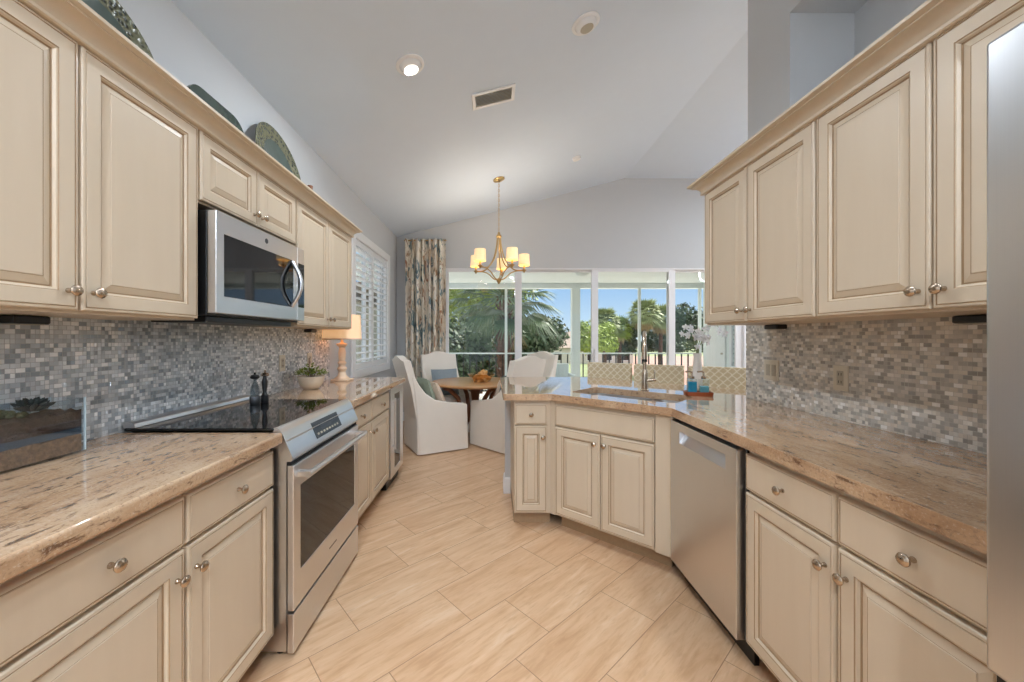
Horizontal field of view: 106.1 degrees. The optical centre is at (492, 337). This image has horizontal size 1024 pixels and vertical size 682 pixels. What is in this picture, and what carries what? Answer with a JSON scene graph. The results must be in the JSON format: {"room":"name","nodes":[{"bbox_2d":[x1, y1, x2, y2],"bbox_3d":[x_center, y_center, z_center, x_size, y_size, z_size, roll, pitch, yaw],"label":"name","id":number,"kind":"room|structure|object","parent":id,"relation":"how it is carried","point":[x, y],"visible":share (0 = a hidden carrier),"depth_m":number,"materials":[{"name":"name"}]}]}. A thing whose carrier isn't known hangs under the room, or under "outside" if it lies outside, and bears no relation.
{"room":"kitchen","nodes":[
{"label":"kitchen","id":0,"kind":"room"},
{"bbox_2d":[117,0,396,432],"bbox_3d":[-1.618,-0.170,1.270,0.140,3.000,10.140,0,0,0],"label":"wall","id":1,"kind":"structure","parent":0,"point":[174,42],"depth_m":2.39,"materials":[{"name":"grey paint"}]},
{"bbox_2d":[0,0,197,319],"bbox_3d":[-1.351,-0.471,1.127,0.359,0.798,0.905,0,0,0],"label":"upper cabinet","id":2,"kind":"object","parent":1,"relation":"attached to","point":[99,176],"visible":1,"depth_m":1.14,"materials":[{"name":"beige paint"}]},
{"bbox_2d":[0,315,50,324],"bbox_3d":[-1.480,-0.056,1.215,0.060,0.029,0.100,0,0,0],"label":"light","id":3,"kind":"object","parent":2,"relation":"attached to","point":[4,319],"visible":1,"depth_m":1.19,"materials":[{"name":"black plastic"}]},
{"bbox_2d":[2,323,44,324],"bbox_3d":[-1.480,-0.043,1.215,0.040,0.003,0.080,0,0,0],"label":"diffuser","id":4,"kind":"object","parent":3,"relation":"attached to","point":[2,323],"depth_m":1.20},
{"bbox_2d":[0,317,329,441],"bbox_3d":[-1.542,0.111,1.910,0.012,0.562,3.420,0,0,0],"label":"backsplash","id":5,"kind":"structure","parent":1,"relation":"attached to","point":[125,370],"depth_m":1.67,"materials":[{"name":"grey tile"}]},
{"bbox_2d":[198,130,295,245],"bbox_3d":[-1.351,-0.717,1.975,0.359,0.306,0.782,0,0,0],"label":"upper cabinet","id":6,"kind":"object","parent":1,"relation":"attached to","point":[228,185],"visible":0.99,"depth_m":1.85,"materials":[{"name":"beige paint"}]},
{"bbox_2d":[151,210,303,326],"bbox_3d":[-1.310,-0.301,1.974,0.449,0.466,0.748,0,0,0],"label":"microwave","id":7,"kind":"object","parent":6,"relation":"attached to","point":[248,276],"visible":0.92,"depth_m":1.80,"materials":[{"name":"silver metal"}]},
{"bbox_2d":[279,355,284,371],"bbox_3d":[-1.531,0.183,2.800,0.008,0.118,0.078,0,0,0],"label":"wall outlet","id":8,"kind":"object","parent":1,"relation":"attached to","point":[281,357],"visible":1,"depth_m":2.79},
{"bbox_2d":[307,353,311,366],"bbox_3d":[-1.531,0.183,3.220,0.008,0.118,0.078,0,0,0],"label":"wall outlet","id":9,"kind":"object","parent":1,"relation":"attached to","point":[309,355],"visible":0.72,"depth_m":3.21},
{"bbox_2d":[270,199,350,329],"bbox_3d":[-1.351,-0.471,2.829,0.359,0.798,0.918,0,0,0],"label":"upper cabinet","id":10,"kind":"object","parent":1,"relation":"attached to","point":[327,249],"visible":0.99,"depth_m":2.75,"materials":[{"name":"beige paint"}]},
{"bbox_2d":[18,0,361,237],"bbox_3d":[-1.343,-0.897,1.978,0.409,0.074,2.757,0,0,0],"label":"crown molding","id":11,"kind":"structure","parent":10,"relation":"attached to","point":[76,19],"depth_m":1.38,"materials":[{"name":"beige paint"}]},
{"bbox_2d":[304,329,316,332],"bbox_3d":[-1.460,-0.056,3.080,0.060,0.029,0.100,0,0,0],"label":"light","id":12,"kind":"object","parent":10,"relation":"attached to","point":[305,330],"visible":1,"depth_m":3.04,"materials":[{"name":"black plastic"}]},
{"bbox_3d":[-1.402,-0.888,1.919,0.290,0.034,2.638,0,0,0],"label":"board","id":13,"kind":"object","parent":10,"relation":"on","visible":0},
{"bbox_2d":[82,0,153,58],"bbox_3d":[-1.451,-1.132,1.445,0.103,0.441,0.450,0,0,-2],"label":"decorative platter","id":14,"kind":"object","parent":13,"relation":"on","point":[111,11],"visible":0.16,"depth_m":1.53,"materials":[{"name":"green ceramic"}]},
{"bbox_2d":[187,84,243,132],"bbox_3d":[-1.413,-1.067,2.000,0.080,0.324,0.400,0,0,0],"label":"serving tray","id":15,"kind":"object","parent":13,"relation":"on","point":[196,89],"visible":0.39,"depth_m":1.97,"materials":[{"name":"green ceramic"}]},
{"bbox_2d":[255,122,300,179],"bbox_3d":[-1.459,-1.181,2.655,0.120,0.539,0.550,0,0,-2],"label":"decorative platter","id":16,"kind":"object","parent":13,"relation":"on","point":[267,137],"visible":0.38,"depth_m":2.66,"materials":[{"name":"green ceramic"}]},
{"bbox_2d":[350,232,389,376],"bbox_3d":[-1.598,-0.380,4.930,0.160,1.670,1.520,0,0,0],"label":"window","id":17,"kind":"structure","parent":1,"relation":"in","point":[363,249],"depth_m":4.91,"materials":[{"name":"white paint"}]},
{"bbox_2d":[297,375,324,389],"bbox_3d":[-1.385,0.338,2.930,0.196,0.098,0.196,0,0,0],"label":"bowl","id":18,"kind":"object","parent":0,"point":[307,382],"depth_m":2.87,"materials":[{"name":"beige ceramic"}]},
{"bbox_2d":[171,0,747,236],"bbox_3d":[2.326,-2.147,1.270,8.148,1.146,10.140,0,0,0],"label":"ceiling","id":19,"kind":"structure","parent":0,"point":[657,88],"depth_m":3.20,"materials":[{"name":"white paint"}]},
{"bbox_2d":[396,54,423,75],"bbox_3d":[-0.569,-1.863,2.645,0.191,0.076,0.195,0,0,5],"label":"recessed light","id":20,"kind":"object","parent":19,"relation":"in","point":[408,64],"visible":1,"depth_m":2.61,"materials":[{"name":"white paint"}]},
{"bbox_2d":[471,83,515,110],"bbox_3d":[0.004,-2.019,3.230,0.359,0.102,0.210,0,0,0],"label":"ceiling vent","id":21,"kind":"object","parent":19,"relation":"in","point":[512,86],"visible":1,"depth_m":3.21,"materials":[{"name":"metal"}]},
{"bbox_2d":[470,176,529,283],"bbox_3d":[0.089,-1.380,4.968,0.775,1.364,0.772,0,0,0],"label":"chandelier","id":22,"kind":"object","parent":19,"relation":"hanging from","point":[479,256],"visible":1,"depth_m":4.93,"materials":[{"name":"gold metal"}]},
{"bbox_2d":[572,11,599,35],"bbox_3d":[0.646,-2.176,2.680,0.191,0.076,0.195,0,0,5],"label":"recessed light","id":23,"kind":"object","parent":19,"relation":"in","point":[584,24],"visible":1,"depth_m":2.65,"materials":[{"name":"white paint"}]},
{"bbox_2d":[238,421,777,681],"bbox_3d":[2.326,1.390,1.270,8.148,0.120,10.140,0,0,0],"label":"floor","id":24,"kind":"structure","parent":0,"point":[442,583],"depth_m":1.91,"materials":[{"name":"tile"}]},
{"bbox_2d":[0,450,272,681],"bbox_3d":[-1.196,0.882,1.129,0.666,0.895,0.908,0,0,0],"label":"base cabinet","id":25,"kind":"object","parent":24,"relation":"on","point":[181,589],"visible":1,"depth_m":1.05,"materials":[{"name":"beige paint"}]},
{"bbox_2d":[0,433,281,583],"bbox_3d":[-1.198,0.410,0.891,0.673,0.046,1.383,0,0,0],"label":"countertop","id":26,"kind":"structure","parent":25,"relation":"on","point":[49,507],"depth_m":1.04,"materials":[{"name":"beige stone"}]},
{"bbox_2d":[0,397,85,471],"bbox_3d":[-1.455,0.287,1.019,0.125,0.200,0.599,0,0,0],"label":"terrarium","id":27,"kind":"object","parent":26,"relation":"on","point":[26,438],"visible":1,"depth_m":1.19,"materials":[{"name":"clear glass"}]},
{"bbox_2d":[0,410,28,418],"bbox_3d":[-1.456,0.229,1.129,0.090,0.034,0.140,0,0,0],"label":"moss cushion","id":28,"kind":"object","parent":27,"relation":"on","point":[4,414],"depth_m":1.15,"materials":[{"name":"plant"}]},
{"bbox_2d":[123,395,367,653],"bbox_3d":[-1.144,0.839,1.977,0.772,0.982,0.774,0,0,0],"label":"range","id":29,"kind":"object","parent":24,"relation":"on","point":[315,485],"visible":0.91,"depth_m":1.77,"materials":[{"name":"silver metal"}]},
{"bbox_2d":[124,399,342,430],"bbox_3d":[-1.215,0.380,1.977,0.620,0.012,0.774,0,0,0],"label":"cooktop","id":30,"kind":"object","parent":29,"relation":"in","point":[236,414],"depth_m":1.82,"materials":[{"name":"black glass"}]},
{"bbox_2d":[249,372,259,404],"bbox_3d":[-1.345,0.283,2.175,0.052,0.180,0.052,0,0,0],"label":"salt mill","id":31,"kind":"object","parent":29,"relation":"on","point":[253,400],"visible":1,"depth_m":2.16,"materials":[{"name":"metal"}]},
{"bbox_2d":[260,370,268,402],"bbox_3d":[-1.325,0.280,2.235,0.044,0.188,0.044,0,0,0],"label":"pepper mill","id":32,"kind":"object","parent":29,"relation":"on","point":[264,397],"visible":1,"depth_m":2.22,"materials":[{"name":"black plastic"}]},
{"bbox_2d":[353,391,388,519],"bbox_3d":[-1.196,0.882,2.855,0.666,0.895,0.966,0,0,0],"label":"base cabinet","id":33,"kind":"object","parent":24,"relation":"on","point":[373,414],"visible":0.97,"depth_m":2.87,"materials":[{"name":"beige paint"}]},
{"bbox_2d":[260,377,404,407],"bbox_3d":[-1.198,0.410,3.086,0.673,0.046,1.428,0,0,0],"label":"countertop","id":34,"kind":"structure","parent":33,"relation":"on","point":[359,390],"depth_m":2.84,"materials":[{"name":"beige stone"}]},
{"bbox_2d":[294,358,329,389],"bbox_3d":[-1.387,0.270,2.931,0.256,0.235,0.242,0,0,0],"label":"potted plant","id":35,"kind":"object","parent":34,"relation":"on","point":[308,381],"visible":1,"depth_m":2.88,"materials":[{"name":"green plant"}]},
{"bbox_2d":[322,314,361,381],"bbox_3d":[-1.368,0.077,3.490,0.339,0.620,0.339,0,0,0],"label":"table lamp","id":36,"kind":"object","parent":34,"relation":"on","point":[354,333],"visible":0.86,"depth_m":3.42,"materials":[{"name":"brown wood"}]},
{"bbox_2d":[380,383,402,490],"bbox_3d":[-1.177,0.883,3.565,0.647,0.893,0.440,0,0,0],"label":"wine cooler","id":37,"kind":"object","parent":24,"relation":"on","point":[395,408],"visible":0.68,"depth_m":3.49,"materials":[{"name":"metal"}]},
{"bbox_2d":[380,471,397,490],"bbox_3d":[-1.190,1.306,3.565,0.520,0.048,0.420,0,0,0],"label":"grille","id":38,"kind":"object","parent":37,"relation":"attached to","point":[386,485],"depth_m":3.43,"materials":[{"name":"plastic"}]},
{"bbox_2d":[392,355,467,454],"bbox_3d":[-0.777,0.761,4.679,0.805,1.113,0.570,0,0,-28],"label":"dining chair","id":39,"kind":"object","parent":24,"relation":"on","point":[431,425],"visible":0.94,"depth_m":4.45,"materials":[{"name":"fabric"}]},
{"bbox_2d":[417,376,435,399],"bbox_3d":[-0.806,0.655,4.664,0.172,0.361,0.380,0,0,-28],"label":"throw pillow","id":40,"kind":"object","parent":39,"relation":"on","point":[425,384],"visible":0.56,"depth_m":4.52,"materials":[{"name":"fabric"}]},
{"bbox_2d":[430,381,445,400],"bbox_3d":[-0.700,0.680,4.720,0.182,0.302,0.330,0,0,-28],"label":"throw pillow","id":41,"kind":"object","parent":39,"relation":"on","point":[437,391],"visible":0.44,"depth_m":4.59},
{"bbox_2d":[420,351,471,431],"bbox_3d":[-0.698,0.761,5.659,0.570,1.113,0.805,0,0,-26],"label":"dining chair","id":42,"kind":"object","parent":24,"relation":"on","point":[436,359],"visible":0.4,"depth_m":5.86,"materials":[{"name":"fabric"}]},
{"bbox_2d":[431,369,458,394],"bbox_3d":[-0.704,0.650,5.670,0.400,0.380,0.177,0,0,-26],"label":"throw pillow","id":43,"kind":"object","parent":42,"relation":"on","point":[436,373],"visible":0.48,"depth_m":5.65,"materials":[{"name":"fabric"}]},
{"bbox_2d":[432,377,499,423],"bbox_3d":[-0.235,0.952,5.120,1.160,0.763,1.160,0,0,0],"label":"dining table","id":44,"kind":"object","parent":24,"relation":"on","point":[447,384],"visible":0.45,"depth_m":4.93,"materials":[{"name":"brown wood"}]},
{"bbox_2d":[470,356,545,453],"bbox_3d":[0.180,0.761,4.736,0.570,1.113,0.805,0,0,-43],"label":"dining chair","id":45,"kind":"object","parent":24,"relation":"on","point":[487,417],"visible":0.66,"depth_m":4.52,"materials":[{"name":"fabric"}]},
{"bbox_2d":[493,380,500,397],"bbox_3d":[0.153,0.650,4.721,0.330,0.302,0.182,0,0,-43],"label":"throw pillow","id":46,"kind":"object","parent":45,"relation":"on","point":[499,384],"visible":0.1,"depth_m":4.60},
{"bbox_2d":[510,401,549,521],"bbox_3d":[0.281,0.882,2.973,0.265,0.895,0.644,0,0,0],"label":"base cabinet","id":47,"kind":"object","parent":24,"relation":"on","point":[529,420],"visible":1,"depth_m":2.69,"materials":[{"name":"beige paint"}]},
{"bbox_2d":[527,351,557,376],"bbox_3d":[0.522,0.761,5.722,0.570,1.113,0.805,0,0,45],"label":"dining chair","id":48,"kind":"object","parent":24,"relation":"on","point":[551,359],"visible":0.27,"depth_m":5.78,"materials":[{"name":"fabric"}]},
{"bbox_2d":[588,362,631,379],"bbox_3d":[1.136,0.800,3.953,0.456,1.064,0.496,0,0,34],"label":"counter stool","id":49,"kind":"object","parent":24,"relation":"on","point":[622,371],"visible":0.2,"depth_m":4.08,"materials":[{"name":"fabric"}]},
{"bbox_2d":[550,401,674,566],"bbox_3d":[0.881,0.882,2.618,0.820,0.895,0.614,0,0,42],"label":"base cabinet","id":50,"kind":"object","parent":24,"relation":"on","point":[610,469],"visible":0.9,"depth_m":2.38,"materials":[{"name":"beige paint"}]},
{"bbox_2d":[500,377,986,554],"bbox_3d":[0.985,0.410,2.196,1.830,0.046,3.248,0,0,0],"label":"countertop","id":51,"kind":"structure","parent":50,"relation":"on","point":[939,488],"depth_m":1.37,"materials":[{"name":"beige stone"}]},
{"bbox_2d":[591,393,680,419],"bbox_3d":[0.945,0.532,2.660,0.754,0.196,0.434,0,0,42],"label":"sink","id":52,"kind":"object","parent":51,"relation":"in","point":[600,394],"visible":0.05,"depth_m":2.83,"materials":[{"name":"silver metal"}]},
{"bbox_2d":[591,393,654,400],"bbox_3d":[0.847,0.532,2.749,0.489,0.196,0.434,0,0,42],"label":"basin","id":53,"kind":"object","parent":52,"relation":"in","point":[601,394],"depth_m":2.90,"materials":[{"name":"silver metal"}]},
{"bbox_2d":[653,400,680,419],"bbox_3d":[1.126,0.512,2.495,0.264,0.156,0.434,0,0,42],"label":"basin","id":54,"kind":"object","parent":52,"relation":"in","point":[666,401],"depth_m":2.68,"materials":[{"name":"metal"}]},
{"bbox_2d":[640,331,655,390],"bbox_3d":[1.106,0.168,2.743,0.108,0.438,0.239,0,0,22],"label":"faucet","id":55,"kind":"object","parent":51,"relation":"on","point":[644,386],"visible":1,"depth_m":2.81,"materials":[{"name":"silver metal"}]},
{"bbox_2d":[683,390,713,396],"bbox_3d":[1.385,0.374,2.600,0.174,0.026,0.094,0,0,13],"label":"soap tray","id":56,"kind":"object","parent":51,"relation":"on","point":[710,394],"visible":0.94,"depth_m":2.56,"materials":[{"name":"red wood"}]},
{"bbox_2d":[685,371,696,391],"bbox_3d":[1.336,0.297,2.602,0.074,0.155,0.052,0,0,13],"label":"soap bottle","id":57,"kind":"object","parent":56,"relation":"on","point":[691,385],"visible":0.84,"depth_m":2.58,"materials":[{"name":"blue glass"}]},
{"bbox_2d":[697,371,708,392],"bbox_3d":[1.416,0.297,2.602,0.074,0.155,0.052,0,0,13],"label":"soap bottle","id":58,"kind":"object","parent":56,"relation":"on","point":[701,388],"visible":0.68,"depth_m":2.58,"materials":[{"name":"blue glass"}]},
{"bbox_2d":[679,324,728,387],"bbox_3d":[1.611,0.129,2.963,0.385,0.517,0.115,0,0,0],"label":"orchid","id":59,"kind":"object","parent":51,"relation":"on","point":[699,335],"visible":0.91,"depth_m":2.95,"materials":[{"name":"plant"}]},
{"bbox_2d":[634,364,683,384],"bbox_3d":[1.540,0.800,3.677,0.456,1.064,0.496,0,0,34],"label":"counter stool","id":60,"kind":"object","parent":24,"relation":"on","point":[670,374],"visible":0.11,"depth_m":3.79,"materials":[{"name":"fabric"}]},
{"bbox_2d":[671,420,758,665],"bbox_3d":[1.292,0.883,1.841,0.615,0.893,0.590,0,0,0],"label":"dishwasher","id":61,"kind":"object","parent":24,"relation":"on","point":[708,471],"visible":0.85,"depth_m":1.74,"materials":[{"name":"metal"}]},
{"bbox_2d":[688,366,745,389],"bbox_3d":[1.954,0.800,3.395,0.456,1.064,0.496,0,0,34],"label":"counter stool","id":62,"kind":"object","parent":24,"relation":"on","point":[719,377],"visible":0.21,"depth_m":3.50,"materials":[{"name":"fabric"}]},
{"bbox_2d":[746,451,996,681],"bbox_3d":[1.308,0.882,1.130,0.664,0.895,0.830,0,0,0],"label":"base cabinet","id":63,"kind":"object","parent":24,"relation":"on","point":[841,586],"visible":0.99,"depth_m":1.09,"materials":[{"name":"beige paint"}]},
{"bbox_2d":[987,21,1023,681],"bbox_3d":[1.122,0.449,0.113,0.956,1.762,0.906,0,0,0],"label":"refrigerator","id":64,"kind":"object","parent":24,"relation":"on","point":[1005,53],"visible":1,"depth_m":0.54,"materials":[{"name":"metal"}]},
{"bbox_2d":[356,254,704,282],"bbox_3d":[1.080,-1.330,7.920,8.160,0.120,3.159,0,0,0],"label":"ceiling","id":65,"kind":"structure","parent":0,"point":[454,277],"depth_m":8.08,"materials":[{"name":"white paint"}]},
{"bbox_2d":[397,178,704,411],"bbox_3d":[2.326,-0.645,6.270,7.748,3.950,0.140,0,0,0],"label":"wall","id":66,"kind":"structure","parent":0,"point":[626,222],"depth_m":6.20,"materials":[{"name":"grey paint"}]},
{"bbox_2d":[404,238,446,379],"bbox_3d":[-1.071,-0.128,6.107,0.673,2.875,0.186,0,0,0],"label":"curtain","id":67,"kind":"object","parent":66,"relation":"hanging from","point":[425,260],"visible":0.76,"depth_m":6.08,"materials":[{"name":"fabric"}]},
{"bbox_2d":[446,268,745,367],"bbox_3d":[1.615,0.102,6.250,4.970,2.455,0.129,0,0,0],"label":"door","id":68,"kind":"structure","parent":66,"relation":"in","point":[739,330],"depth_m":6.22,"materials":[{"name":"white metal"}]},
{"bbox_2d":[505,399,661,492],"bbox_3d":[0.970,0.881,3.064,1.865,0.897,0.351,0,0,27],"label":"wall","id":69,"kind":"structure","parent":0,"point":[507,403],"depth_m":3.31,"materials":[{"name":"grey paint"}]},
{"bbox_2d":[503,472,509,493],"bbox_3d":[0.977,1.262,3.117,1.885,0.135,0.352,0,0,22],"label":"baseboard","id":70,"kind":"structure","parent":69,"relation":"attached to","point":[506,480],"depth_m":3.29,"materials":[{"name":"white paint"}]},
{"bbox_2d":[703,283,733,366],"bbox_3d":[4.930,0.035,7.625,0.140,2.608,2.550,0,0,0],"label":"wall","id":71,"kind":"structure","parent":0,"point":[704,324],"depth_m":8.80,"materials":[{"name":"white paint"}]},
{"bbox_2d":[706,324,725,366],"bbox_3d":[4.822,0.280,8.370,0.075,2.100,0.700,0,0,0],"label":"door","id":72,"kind":"structure","parent":71,"relation":"in","point":[716,349],"depth_m":8.31,"materials":[{"name":"white paint"}]},
{"bbox_2d":[729,325,733,366],"bbox_3d":[4.890,-0.095,7.620,0.120,1.470,0.520,0,0,0],"label":"window","id":73,"kind":"structure","parent":71,"relation":"in","point":[731,334],"depth_m":7.80,"materials":[{"name":"white metal"}]},
{"bbox_2d":[748,0,926,138],"bbox_3d":[1.865,-0.670,-0.550,0.420,4.000,6.100,0,0,0],"label":"wall","id":74,"kind":"structure","parent":0,"point":[794,46],"depth_m":2.15,"materials":[{"name":"grey paint"}]},
{"bbox_2d":[764,360,778,380],"bbox_3d":[1.638,0.189,2.268,0.008,0.118,0.115,0,0,0],"label":"light switch","id":75,"kind":"object","parent":74,"relation":"attached to","point":[771,367],"visible":1,"depth_m":2.26,"materials":[{"name":"plastic"}]},
{"bbox_2d":[705,120,892,324],"bbox_3d":[1.441,-0.473,1.917,0.414,0.794,0.797,0,0,0],"label":"upper cabinet","id":76,"kind":"object","parent":74,"relation":"attached to","point":[761,221],"visible":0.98,"depth_m":1.78,"materials":[{"name":"beige paint"}]},
{"bbox_2d":[764,324,786,329],"bbox_3d":[1.570,-0.060,2.140,0.060,0.029,0.100,0,0,0],"label":"light","id":77,"kind":"object","parent":76,"relation":"attached to","point":[774,326],"visible":1,"depth_m":2.10,"materials":[{"name":"black plastic"}]},
{"bbox_2d":[687,0,990,195],"bbox_3d":[1.427,-0.897,1.419,0.453,0.074,1.937,0,0,0],"label":"crown molding","id":78,"kind":"structure","parent":76,"relation":"attached to","point":[931,19],"depth_m":1.32,"materials":[{"name":"beige paint"}]},
{"bbox_2d":[833,365,848,391],"bbox_3d":[1.638,0.189,1.815,0.008,0.118,0.078,0,0,0],"label":"wall outlet","id":79,"kind":"object","parent":74,"relation":"attached to","point":[840,373],"visible":1,"depth_m":1.81,"materials":[{"name":"plastic"}]},
{"bbox_2d":[837,371,842,385],"bbox_3d":[1.639,0.189,1.815,0.008,0.068,0.034,0,0,0],"label":"receptacle","id":80,"kind":"object","parent":79,"relation":"attached to","point":[839,373],"depth_m":1.81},
{"bbox_2d":[746,317,986,453],"bbox_3d":[1.649,0.111,1.425,0.012,0.562,2.150,0,0,0],"label":"backsplash","id":81,"kind":"structure","parent":74,"relation":"attached to","point":[921,378],"depth_m":1.60,"materials":[{"name":"grey tile"}]},
{"bbox_2d":[817,0,1023,318],"bbox_3d":[1.441,-0.473,1.101,0.414,0.794,0.830,0,0,0],"label":"upper cabinet","id":82,"kind":"object","parent":74,"relation":"attached to","point":[902,159],"visible":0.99,"depth_m":1.16,"materials":[{"name":"beige paint"}]},
{"bbox_2d":[952,314,986,323],"bbox_3d":[1.570,-0.060,1.245,0.060,0.029,0.100,0,0,0],"label":"light","id":83,"kind":"object","parent":82,"relation":"attached to","point":[962,319],"visible":0.54,"depth_m":1.24,"materials":[{"name":"black plastic"}]},
{"bbox_3d":[1.080,1.410,7.796,8.160,0.140,2.909,0,0,0],"label":"floor","id":84,"kind":"structure","parent":0,"visible":0},
{"bbox_2d":[505,288,506,375],"bbox_3d":[0.305,0.090,9.000,0.060,2.499,0.060,0,0,0],"label":"post","id":85,"kind":"object","parent":84,"relation":"on","point":[505,288],"visible":0.56,"depth_m":8.97,"materials":[{"name":"metal"}]},
{"bbox_2d":[374,353,570,391],"bbox_3d":[-0.540,0.797,9.000,4.720,0.905,0.050,0,0,0],"label":"railing","id":86,"kind":"object","parent":85,"relation":"attached to","point":[482,390],"visible":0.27,"depth_m":8.99,"materials":[{"name":"metal"}]},
{"bbox_2d":[555,363,576,376],"bbox_3d":[1.280,0.940,7.920,0.740,0.800,0.680,0,0,0],"label":"outdoor chair","id":87,"kind":"object","parent":84,"relation":"on","point":[562,370],"visible":0.23,"depth_m":8.16,"materials":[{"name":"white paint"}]},
{"bbox_2d":[571,288,579,376],"bbox_3d":[1.925,0.090,9.000,0.190,2.499,0.190,0,0,0],"label":"column","id":88,"kind":"structure","parent":84,"relation":"on","point":[575,292],"depth_m":8.91,"materials":[{"name":"white paint"}]},
{"bbox_2d":[366,283,702,288],"bbox_3d":[1.080,-1.215,9.020,8.160,0.110,0.200,0,0,0],"label":"beam","id":89,"kind":"structure","parent":88,"relation":"on","point":[451,285],"depth_m":8.92,"materials":[{"name":"white paint"}]},
{"bbox_2d":[638,288,640,363],"bbox_3d":[3.420,0.090,9.000,0.060,2.499,0.060,0,0,0],"label":"post","id":90,"kind":"object","parent":84,"relation":"on","point":[639,289],"visible":0.56,"depth_m":8.97,"materials":[{"name":"metal"}]},
{"bbox_2d":[580,353,692,380],"bbox_3d":[3.410,0.797,9.000,2.760,0.905,0.050,0,0,0],"label":"railing","id":91,"kind":"object","parent":90,"relation":"attached to","point":[580,353],"visible":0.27,"depth_m":8.99,"materials":[{"name":"metal"}]},
{"bbox_2d":[698,288,700,352],"bbox_3d":[4.830,0.090,9.000,0.060,2.499,0.060,0,0,0],"label":"column","id":92,"kind":"structure","parent":84,"relation":"on","point":[699,289],"depth_m":8.97,"materials":[{"name":"white paint"}]},
{"label":"outside","id":93,"kind":"structure","parent":0,"visible":0},
{"bbox_2d":[538,343,702,380],"bbox_3d":[20.000,4.680,214.800,560.000,0.300,410.400,0,0,0],"label":"ground","id":94,"kind":"structure","parent":93,"point":[585,365],"depth_m":99.66,"materials":[{"name":"green plant"}]},
{"bbox_2d":[356,282,453,362],"bbox_3d":[-17.000,-0.270,42.000,30.357,9.600,45.401,0,0,27],"label":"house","id":95,"kind":"structure","parent":94,"relation":"on","point":[358,342],"depth_m":36.81,"materials":[{"name":"paint"}]},
{"bbox_2d":[449,310,497,389],"bbox_3d":[-1.761,1.492,21.062,6.456,6.108,6.313,0,0,-21],"label":"broadleaf tree","id":96,"kind":"object","parent":94,"relation":"on","point":[485,344],"visible":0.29,"depth_m":19.30,"materials":[{"name":"green plant"}]},
{"bbox_2d":[473,309,569,359],"bbox_3d":[1.832,1.250,26.002,6.336,6.590,6.236,0,0,-34],"label":"broadleaf tree","id":97,"kind":"object","parent":94,"relation":"on","point":[534,343],"visible":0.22,"depth_m":24.48,"materials":[{"name":"green plant"}]},
{"bbox_2d":[553,331,632,363],"bbox_3d":[17.300,1.630,72.500,16.200,5.800,10.200,0,0,0],"label":"house","id":98,"kind":"structure","parent":94,"relation":"on","point":[567,348],"depth_m":68.00,"materials":[{"name":"paint"}]},
{"bbox_2d":[580,320,619,355],"bbox_3d":[8.977,1.416,34.071,4.164,6.256,4.091,0,0,-38],"label":"broadleaf tree","id":99,"kind":"object","parent":94,"relation":"on","point":[606,341],"visible":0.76,"depth_m":33.33,"materials":[{"name":"green plant"}]},
{"bbox_2d":[588,307,621,362],"bbox_3d":[11.528,0.583,40.006,3.910,7.903,3.944,0,0,0],"label":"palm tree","id":100,"kind":"object","parent":94,"relation":"on","point":[604,315],"visible":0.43,"depth_m":39.35,"materials":[{"name":"green plant"}]},
{"bbox_2d":[600,325,641,362],"bbox_3d":[14.338,1.408,44.000,5.358,6.272,5.813,0,0,0],"label":"broadleaf tree","id":101,"kind":"object","parent":94,"relation":"on","point":[628,347],"visible":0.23,"depth_m":42.41,"materials":[{"name":"green plant"}]},
{"bbox_2d":[612,314,633,362],"bbox_3d":[13.470,1.004,40.957,3.298,7.061,3.421,0,0,0],"label":"palm tree","id":102,"kind":"object","parent":94,"relation":"on","point":[623,333],"visible":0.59,"depth_m":40.38,"materials":[{"name":"green plant"}]},
{"bbox_2d":[625,298,663,334],"bbox_3d":[15.653,0.147,40.043,4.050,8.774,4.101,0,0,0],"label":"palm tree","id":103,"kind":"object","parent":94,"relation":"on","point":[648,320],"visible":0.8,"depth_m":39.30,"materials":[{"name":"green plant"}]},
{"bbox_2d":[634,342,695,351],"bbox_3d":[18.423,3.021,125.012,152.120,4.807,5.739,0,0,0],"label":"hedge","id":104,"kind":"object","parent":94,"relation":"on","point":[688,349],"visible":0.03,"depth_m":124.29,"materials":[{"name":"green plant"}]},
{"bbox_2d":[627,356,702,384],"bbox_3d":[68.500,4.515,65.500,103.000,0.030,59.000,0,0,0],"label":"gravel drive","id":105,"kind":"structure","parent":94,"relation":"on","point":[651,358],"depth_m":73.72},
{"bbox_2d":[649,303,665,364],"bbox_3d":[18.203,0.299,42.008,3.876,8.471,3.933,0,0,0],"label":"palm tree","id":106,"kind":"object","parent":105,"relation":"on","point":[661,331],"visible":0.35,"depth_m":41.55,"materials":[{"name":"green plant"}]},
{"bbox_2d":[637,329,686,364],"bbox_3d":[19.448,1.596,45.011,5.603,5.896,5.325,0,0,-22],"label":"broadleaf tree","id":107,"kind":"object","parent":105,"relation":"on","point":[652,338],"visible":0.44,"depth_m":43.57,"materials":[{"name":"green plant"}]},
{"bbox_2d":[664,302,702,351],"bbox_3d":[16.128,0.859,29.836,5.281,7.365,4.923,0,0,25],"label":"broadleaf tree","id":108,"kind":"object","parent":94,"relation":"on","point":[683,316],"visible":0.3,"depth_m":29.21,"materials":[{"name":"green plant"}]},
{"bbox_3d":[0.000,4.510,21.850,120.000,0.040,24.300,0,0,0],"label":"paved terrace","id":109,"kind":"object","parent":94,"relation":"on","visible":0},
{"bbox_2d":[449,289,538,393],"bbox_3d":[-0.981,-1.275,27.797,9.072,11.625,9.043,0,0,0],"label":"broadleaf tree","id":110,"kind":"object","parent":109,"relation":"on","point":[452,292],"visible":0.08,"depth_m":26.89,"materials":[{"name":"green plant"}]},
{"bbox_2d":[449,289,562,376],"bbox_3d":[0.270,0.521,13.976,4.635,8.029,4.460,0,0,0],"label":"palm tree","id":111,"kind":"object","parent":109,"relation":"on","point":[487,320],"visible":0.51,"depth_m":13.73,"materials":[{"name":"green plant"}]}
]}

